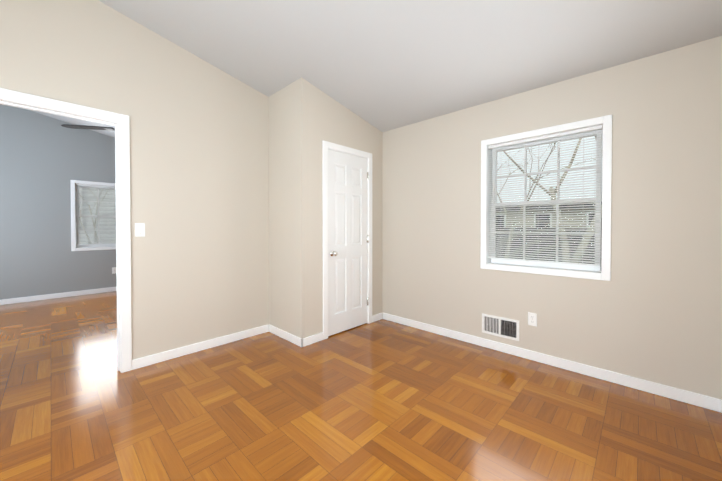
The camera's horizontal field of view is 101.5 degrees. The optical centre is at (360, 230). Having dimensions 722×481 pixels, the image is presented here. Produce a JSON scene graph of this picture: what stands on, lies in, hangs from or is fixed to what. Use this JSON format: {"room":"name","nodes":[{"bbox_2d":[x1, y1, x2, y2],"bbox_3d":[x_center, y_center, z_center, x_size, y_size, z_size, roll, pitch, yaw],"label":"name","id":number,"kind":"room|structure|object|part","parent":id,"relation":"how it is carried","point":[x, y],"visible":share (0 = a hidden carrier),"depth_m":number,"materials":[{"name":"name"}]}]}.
{"room":"empty bedroom","nodes":[
{"label":"empty bedroom","id":0,"kind":"room"},
{"bbox_2d":[0,104,115,299],"bbox_3d":[-4.702,-0.638,5.295,0.160,3.496,6.120,1,1,44],"label":"wall","id":1,"kind":"structure","parent":0,"point":[44,160],"depth_m":4.76,"materials":[{"name":"grey paint"}]},
{"bbox_2d":[0,287,116,304],"bbox_3d":[-4.637,1.069,5.254,0.018,0.082,5.800,1,1,44],"label":"baseboard","id":2,"kind":"structure","parent":1,"relation":"attached to","point":[49,296],"depth_m":4.84,"materials":[{"name":"white wood"}]},
{"bbox_2d":[70,180,115,250],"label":"window","id":3,"kind":"structure","parent":1,"relation":"in","point":[110,230],"depth_m":5.18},
{"bbox_2d":[0,0,268,359],"bbox_3d":[-1.713,-0.506,2.634,0.060,3.296,4.380,1,1,44],"label":"wall","id":4,"kind":"structure","parent":0,"point":[199,167],"depth_m":2.62,"materials":[{"name":"beige paint"}]},
{"bbox_2d":[0,88,131,372],"bbox_3d":[-2.257,0.110,2.114,0.152,2.077,0.945,1,1,44],"label":"door frame","id":5,"kind":"structure","parent":4,"relation":"attached to","point":[125,230],"depth_m":2.37,"materials":[{"name":"white wood"}]},
{"bbox_2d":[135,223,144,236],"bbox_3d":[-1.836,-0.005,2.454,0.019,0.115,0.070,1,1,44],"label":"light switch","id":6,"kind":"object","parent":4,"relation":"attached to","point":[139,229],"visible":1,"depth_m":2.45,"materials":[{"name":"white plastic"}]},
{"bbox_2d":[132,324,269,369],"bbox_3d":[-1.454,1.099,2.870,0.018,0.082,1.240,1,1,44],"label":"baseboard","id":7,"kind":"structure","parent":4,"relation":"attached to","point":[137,363],"depth_m":2.76,"materials":[{"name":"white wood"}]},
{"bbox_2d":[268,81,295,335],"bbox_3d":[-0.807,-0.198,3.163,0.530,2.667,0.100,1,1,44],"label":"wall","id":8,"kind":"structure","parent":0,"point":[282,205],"depth_m":3.11,"materials":[{"name":"beige paint"}]},
{"bbox_2d":[268,325,303,346],"bbox_3d":[-0.794,1.096,3.088,0.614,0.082,0.015,1,1,44],"label":"baseboard","id":9,"kind":"structure","parent":8,"relation":"attached to","point":[283,334],"depth_m":3.06,"materials":[{"name":"white wood"}]},
{"bbox_2d":[296,77,382,338],"bbox_3d":[-0.188,-0.200,3.358,0.100,2.667,1.235,1,1,44],"label":"wall","id":10,"kind":"structure","parent":0,"point":[321,116],"depth_m":3.01,"materials":[{"name":"beige paint"}]},
{"bbox_2d":[322,140,371,339],"bbox_3d":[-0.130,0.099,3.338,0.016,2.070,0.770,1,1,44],"label":"door frame","id":11,"kind":"structure","parent":10,"relation":"attached to","point":[326,145],"depth_m":3.10,"materials":[{"name":"white wood"}]},
{"bbox_2d":[328,149,368,335],"bbox_3d":[-0.122,0.130,3.338,0.102,1.984,0.634,1,1,44],"label":"closet door","id":12,"kind":"structure","parent":10,"relation":"in","point":[348,238],"depth_m":3.33,"materials":[{"name":"white wood"}]},
{"bbox_2d":[0,291,721,480],"bbox_3d":[-1.973,1.191,2.723,7.770,0.100,6.200,1,1,44],"label":"floor","id":13,"kind":"structure","parent":0,"point":[382,400],"depth_m":1.85,"materials":[{"name":"brown wood"}]},
{"bbox_2d":[27,0,721,137],"bbox_3d":[-1.973,-1.812,2.686,7.770,1.460,6.200,1,1,44],"label":"ceiling","id":14,"kind":"structure","parent":0,"point":[384,65],"depth_m":2.27,"materials":[{"name":"paint"}]},
{"bbox_2d":[61,124,114,130],"bbox_3d":[-2.728,-1.427,3.615,1.202,0.585,1.313,1,1,44],"label":"ceiling fan","id":15,"kind":"object","parent":14,"relation":"hanging from","point":[88,127],"visible":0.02,"depth_m":3.59,"materials":[{"name":"metal"}]},
{"bbox_2d":[382,36,721,398],"bbox_3d":[1.127,-0.073,3.072,3.700,2.420,0.160,1,1,44],"label":"wall","id":16,"kind":"structure","parent":0,"point":[651,310],"depth_m":2.22,"materials":[{"name":"beige paint"}]},
{"bbox_2d":[482,313,518,340],"bbox_3d":[1.313,0.909,2.791,0.335,0.187,0.010,1,1,44],"label":"air vent","id":17,"kind":"object","parent":16,"relation":"in","point":[507,328],"visible":1,"depth_m":2.78,"materials":[{"name":"white plastic"}]},
{"bbox_2d":[528,312,536,326],"bbox_3d":[1.511,0.783,2.602,0.070,0.115,0.007,1,1,44],"label":"electrical outlet","id":18,"kind":"object","parent":16,"relation":"attached to","point":[532,319],"visible":1,"depth_m":2.60,"materials":[{"name":"white plastic"}]},
{"bbox_2d":[480,115,611,280],"bbox_3d":[1.589,-0.250,2.620,0.980,1.255,0.177,1,1,44],"label":"window","id":19,"kind":"structure","parent":16,"relation":"in","point":[605,273],"depth_m":2.52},
{"bbox_2d":[488,125,601,265],"bbox_3d":[1.552,-0.222,2.583,0.858,1.194,0.037,1,1,44],"label":"window blinds","id":20,"kind":"object","parent":19,"relation":"attached to","point":[507,237],"visible":0.88,"depth_m":2.54,"materials":[{"name":"white plastic"}]},
{"bbox_3d":[1.608,-0.250,2.640,0.844,1.143,0.076,1,1,44],"label":"window bottom sash","id":21,"kind":"part","parent":19,"relation":"part of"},
{"bbox_2d":[380,313,715,410],"bbox_3d":[1.268,1.099,2.830,2.760,0.082,0.018,1,1,44],"label":"baseboard","id":22,"kind":"structure","parent":16,"relation":"attached to","point":[696,399],"depth_m":2.38,"materials":[{"name":"white wood"}]},
{"bbox_2d":[716,398,721,412],"bbox_3d":[0.836,1.130,0.342,0.018,0.082,4.220,1,1,44],"label":"baseboard","id":23,"kind":"structure","parent":16,"relation":"attached to","point":[718,401],"depth_m":1.87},
{"label":"outside","id":24,"kind":"structure","parent":0,"visible":0},
{"bbox_3d":[-0.627,4.014,21.209,90.000,0.200,90.000,1,1,44],"label":"ground","id":25,"kind":"structure","parent":24,"visible":0},
{"bbox_2d":[79,188,106,243],"bbox_3d":[-6.139,0.784,8.188,2.318,6.603,3.453,1,1,44],"label":"birch","id":26,"kind":"object","parent":25,"relation":"on","point":[94,224],"depth_m":7.53,"materials":[{"name":"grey plant"}]},
{"bbox_2d":[79,187,115,243],"bbox_3d":[-9.583,-1.220,11.721,6.600,10.500,20.600,1,1,44],"label":"neighbour","id":27,"kind":"structure","parent":25,"relation":"on","point":[112,238],"depth_m":9.04,"materials":[{"name":"grey"}]},
{"bbox_2d":[496,202,601,228],"bbox_3d":[16.302,0.841,23.014,28.800,6.100,8.800,1,1,44],"label":"house","id":28,"kind":"structure","parent":25,"relation":"on","point":[548,215],"depth_m":20.66,"materials":[{"name":"beige"}]},
{"bbox_2d":[496,228,601,263],"bbox_3d":[8.324,1.993,9.916,18.100,4.120,6.600,1,1,44],"label":"garage","id":29,"kind":"structure","parent":25,"relation":"on","point":[542,244],"depth_m":10.55,"materials":[{"name":"beige"}]},
{"bbox_2d":[497,138,601,262],"bbox_3d":[2.227,-0.788,5.304,10.103,9.846,10.460,1,1,44],"label":"trees","id":30,"kind":"object","parent":25,"relation":"on","point":[516,164],"depth_m":6.02,"materials":[{"name":"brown plant"}]}
]}

